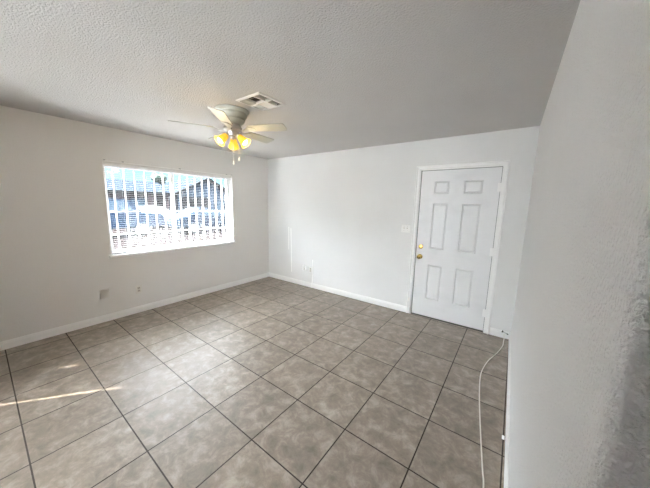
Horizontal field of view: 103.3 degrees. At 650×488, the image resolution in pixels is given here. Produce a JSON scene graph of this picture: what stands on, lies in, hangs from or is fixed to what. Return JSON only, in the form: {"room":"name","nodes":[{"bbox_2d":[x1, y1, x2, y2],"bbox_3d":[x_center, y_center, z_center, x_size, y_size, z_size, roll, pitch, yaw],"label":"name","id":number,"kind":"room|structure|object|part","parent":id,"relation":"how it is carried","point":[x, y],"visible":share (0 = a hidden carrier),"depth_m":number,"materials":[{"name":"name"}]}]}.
{"room":"empty living room","nodes":[
{"label":"empty living room","id":0,"kind":"room"},
{"bbox_2d":[0,105,268,341],"bbox_3d":[-2.465,-0.286,3.751,0.160,2.433,4.470,7,11,35],"label":"wall","id":1,"kind":"structure","parent":0,"point":[55,243],"depth_m":3.05,"materials":[{"name":"beige paint"}]},
{"bbox_2d":[99,289,108,298],"bbox_3d":[-2.816,0.634,3.283,0.009,0.114,0.092,7,11,35],"label":"blank plate","id":2,"kind":"object","parent":1,"relation":"attached to","point":[104,293],"visible":1,"depth_m":3.28,"materials":[{"name":"white plastic"}]},
{"bbox_2d":[0,272,268,350],"bbox_3d":[-2.425,0.881,3.872,0.014,0.090,4.136,7,11,35],"label":"baseboard","id":3,"kind":"structure","parent":1,"relation":"attached to","point":[18,341],"depth_m":3.36,"materials":[{"name":"white paint"}]},
{"bbox_2d":[135,285,141,293],"bbox_3d":[-2.598,0.632,3.588,0.009,0.116,0.072,7,11,35],"label":"wall outlet","id":4,"kind":"object","parent":1,"relation":"attached to","point":[138,287],"visible":1,"depth_m":3.59,"materials":[{"name":"white plastic"}]},
{"bbox_2d":[103,159,231,175],"bbox_3d":[-2.174,-1.117,3.841,0.030,0.023,1.781,7,11,35],"label":"curtain rod","id":5,"kind":"object","parent":1,"relation":"attached to","point":[103,159],"visible":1,"depth_m":3.63,"materials":[{"name":"white paint"}]},
{"bbox_2d":[110,168,225,248],"bbox_3d":[-2.372,-0.546,4.067,0.109,1.240,1.800,7,11,35],"label":"bars","id":6,"kind":"object","parent":1,"relation":"attached to","point":[116,211],"visible":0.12,"depth_m":3.95,"materials":[{"name":"grey paint"}]},
{"bbox_3d":[-2.398,-0.520,4.089,0.010,0.014,1.800,7,11,35],"label":"rail","id":7,"kind":"part","parent":6,"relation":"part of","materials":[{"name":"white metal"}]},
{"bbox_3d":[-2.405,-0.214,4.136,0.010,0.014,1.800,7,11,35],"label":"rail","id":8,"kind":"part","parent":6,"relation":"part of","materials":[{"name":"white metal"}]},
{"bbox_2d":[103,165,235,257],"bbox_3d":[-2.247,-0.519,3.979,0.182,1.190,1.862,7,11,35],"label":"window","id":9,"kind":"structure","parent":1,"relation":"in","point":[172,195],"depth_m":3.93,"materials":[{"name":"white plastic"}]},
{"bbox_2d":[102,162,232,254],"bbox_3d":[-2.222,-0.531,3.959,0.041,1.156,1.786,7,11,35],"label":"window blind","id":10,"kind":"object","parent":9,"relation":"attached to","point":[103,163],"visible":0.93,"depth_m":3.76,"materials":[{"name":"white plastic"}]},
{"bbox_3d":[-2.239,0.031,4.048,0.024,0.018,1.786,7,11,35],"label":"rail","id":11,"kind":"part","parent":10,"relation":"part of","materials":[{"name":"grey plastic"}]},
{"bbox_3d":[-2.234,0.059,4.048,0.120,0.028,1.862,7,11,35],"label":"sill","id":12,"kind":"part","parent":9,"relation":"part of","materials":[{"name":"white paint"}]},
{"bbox_2d":[0,277,508,487],"bbox_3d":[-0.854,1.390,1.461,5.770,0.120,6.620,7,11,35],"label":"floor","id":13,"kind":"structure","parent":0,"point":[268,382],"depth_m":2.05,"materials":[{"name":"grey tile"}]},
{"bbox_2d":[411,313,482,331],"bbox_3d":[1.661,1.065,3.563,0.913,0.001,0.104,7,11,35],"label":"threshold","id":14,"kind":"object","parent":13,"relation":"on","point":[411,313],"visible":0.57,"depth_m":3.48,"materials":[{"name":"grey"}]},
{"bbox_2d":[479,338,504,487],"bbox_3d":[1.234,1.272,1.967,0.168,0.053,2.988,7,11,35],"label":"cable","id":15,"kind":"object","parent":13,"relation":"on","point":[504,338],"visible":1,"depth_m":1.90,"materials":[{"name":"white plastic"}]},
{"bbox_2d":[0,0,579,158],"bbox_3d":[-0.797,-1.148,1.074,5.770,0.150,6.620,7,11,35],"label":"ceiling","id":16,"kind":"structure","parent":0,"point":[347,74],"depth_m":1.64,"materials":[{"name":"paint"}]},
{"bbox_2d":[168,104,286,163],"bbox_3d":[-0.897,-1.043,2.550,1.056,0.506,1.039,7,11,35],"label":"ceiling fan","id":17,"kind":"object","parent":16,"relation":"hanging from","point":[233,117],"visible":1,"depth_m":2.44,"materials":[{"name":"white metal"}]},
{"bbox_3d":[-1.229,-1.105,2.364,0.370,0.034,0.124,-3,9,-24],"label":"blade","id":18,"kind":"part","parent":17,"relation":"part of","materials":[{"name":"grey laminate"}]},
{"bbox_3d":[-0.863,-1.065,2.156,0.124,0.034,0.370,0,9,-6],"label":"blade","id":19,"kind":"part","parent":17,"relation":"part of","materials":[{"name":"grey laminate"}]},
{"bbox_3d":[-0.983,-0.996,2.446,0.109,0.125,0.125,7,11,35],"label":"lamp shade","id":20,"kind":"part","parent":17,"relation":"part of","materials":[{"name":"yellow glass"}]},
{"bbox_3d":[-0.935,-1.025,2.643,0.122,0.125,0.115,7,11,35],"label":"lamp shade","id":21,"kind":"part","parent":17,"relation":"part of","materials":[{"name":"yellow glass"}]},
{"bbox_3d":[-0.785,-1.001,2.509,0.124,0.125,0.105,7,11,35],"label":"lamp shade","id":22,"kind":"part","parent":17,"relation":"part of","materials":[{"name":"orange glass"}]},
{"bbox_3d":[-0.720,-1.163,2.818,0.124,0.034,0.370,6,10,29],"label":"blade","id":23,"kind":"part","parent":17,"relation":"part of","materials":[{"name":"grey laminate"}]},
{"bbox_3d":[-0.548,-1.101,2.437,0.370,0.034,0.124,3,9,12],"label":"blade","id":24,"kind":"part","parent":17,"relation":"part of","materials":[{"name":"grey laminate"}]},
{"bbox_2d":[236,92,285,110],"bbox_3d":[-0.562,-1.264,2.257,0.306,0.056,0.306,7,11,35],"label":"ceiling vent","id":25,"kind":"object","parent":16,"relation":"in","point":[258,100],"visible":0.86,"depth_m":2.26,"materials":[{"name":"white metal"}]},
{"bbox_2d":[268,126,539,333],"bbox_3d":[1.068,-0.165,3.869,5.450,2.553,0.162,7,11,35],"label":"wall","id":26,"kind":"structure","parent":0,"point":[345,212],"depth_m":3.99,"materials":[{"name":"white paint"}]},
{"bbox_2d":[269,272,406,311],"bbox_3d":[-0.001,0.813,4.676,2.994,0.090,0.014,7,11,35],"label":"baseboard","id":27,"kind":"structure","parent":26,"relation":"attached to","point":[398,307],"depth_m":4.42,"materials":[{"name":"white paint"}]},
{"bbox_2d":[401,224,409,232],"bbox_3d":[1.156,-0.223,3.687,0.124,0.116,0.016,7,11,35],"label":"light switch","id":28,"kind":"object","parent":26,"relation":"attached to","point":[405,227],"visible":1,"depth_m":3.69,"materials":[{"name":"white plastic"}]},
{"bbox_2d":[412,167,502,330],"bbox_3d":[1.659,0.067,3.367,0.911,2.031,0.116,7,11,35],"label":"door","id":29,"kind":"structure","parent":26,"relation":"in","point":[458,209],"depth_m":3.35,"materials":[{"name":"white paint"}]},
{"bbox_2d":[406,160,510,333],"bbox_3d":[1.692,0.025,3.417,1.040,2.100,0.174,7,11,35],"label":"door frame","id":30,"kind":"structure","parent":26,"relation":"attached to","point":[506,163],"depth_m":3.18,"materials":[{"name":"white paint"}]},
{"bbox_2d":[489,327,509,338],"bbox_3d":[2.135,1.093,3.152,0.200,0.090,0.014,7,11,35],"label":"baseboard","id":31,"kind":"structure","parent":26,"relation":"attached to","point":[493,331],"depth_m":3.15,"materials":[{"name":"white paint"}]},
{"bbox_2d":[509,0,649,487],"bbox_3d":[1.924,0.183,1.314,1.360,2.433,3.332,7,11,35],"label":"wall","id":32,"kind":"structure","parent":0,"point":[580,369],"depth_m":0.53,"materials":[{"name":"white paint"},{"name":"drywall"}]},
{"bbox_2d":[504,332,510,487],"bbox_3d":[1.304,1.275,1.835,0.014,0.090,3.142,7,11,35],"label":"baseboard","id":33,"kind":"structure","parent":32,"relation":"attached to","point":[506,464],"depth_m":1.78,"materials":[{"name":"white paint"}]},
{"label":"outside","id":34,"kind":"structure","parent":0,"visible":0},
{"bbox_2d":[111,226,226,249],"bbox_3d":[-20.810,-4.364,37.899,69.830,0.200,110.000,7,11,35],"label":"ground","id":35,"kind":"structure","parent":34,"point":[135,237],"depth_m":12.69,"materials":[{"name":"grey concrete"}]},
{"bbox_2d":[108,198,164,234],"bbox_3d":[-10.784,-1.314,12.543,1.772,1.849,4.816,7,11,35],"label":"car","id":36,"kind":"object","parent":35,"relation":"on","point":[133,222],"visible":0.37,"depth_m":12.79,"materials":[{"name":"blue paint"}]},
{"bbox_2d":[106,179,175,209],"bbox_3d":[-18.568,-3.474,20.238,6.950,3.460,9.940,7,11,35],"label":"house","id":37,"kind":"structure","parent":35,"relation":"on","point":[119,187],"depth_m":20.76,"materials":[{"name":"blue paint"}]},
{"bbox_3d":[-14.773,-3.177,20.369,0.006,0.820,1.020,7,11,35],"label":"pane","id":38,"kind":"part","parent":37,"relation":"part of","materials":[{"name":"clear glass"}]},
{"bbox_3d":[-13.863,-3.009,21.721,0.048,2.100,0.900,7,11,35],"label":"garage door","id":39,"kind":"part","parent":37,"relation":"part of","materials":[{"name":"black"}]},
{"bbox_2d":[138,206,176,227],"bbox_3d":[-12.021,-1.949,17.963,4.477,1.419,1.772,6,10,30],"label":"car","id":40,"kind":"object","parent":35,"relation":"on","point":[142,208],"visible":0.04,"depth_m":17.37,"materials":[{"name":"white paint"}]},
{"bbox_2d":[151,174,166,184],"bbox_3d":[-19.111,-5.663,29.773,1.848,4.890,1.866,7,11,35],"label":"tree","id":41,"kind":"object","parent":35,"relation":"on","point":[157,180],"visible":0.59,"depth_m":29.03,"materials":[{"name":"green plant"}]},
{"bbox_2d":[162,178,225,213],"bbox_3d":[-14.268,-4.792,27.321,7.350,4.120,6.500,7,11,35],"label":"house","id":42,"kind":"structure","parent":35,"relation":"on","point":[199,192],"depth_m":24.98,"materials":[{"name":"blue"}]},
{"bbox_3d":[-12.361,-3.417,24.617,0.048,2.100,2.600,7,11,35],"label":"garage door","id":43,"kind":"part","parent":42,"relation":"part of","materials":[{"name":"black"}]},
{"bbox_3d":[-10.864,-4.033,26.555,0.006,0.820,1.020,7,11,35],"label":"pane","id":44,"kind":"part","parent":42,"relation":"part of","materials":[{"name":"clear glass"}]},
{"bbox_2d":[164,207,225,232],"bbox_3d":[-7.167,-1.518,15.842,1.772,1.419,4.477,7,11,35],"label":"car","id":45,"kind":"object","parent":35,"relation":"on","point":[185,215],"visible":0.52,"depth_m":14.65,"materials":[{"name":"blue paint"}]}
]}

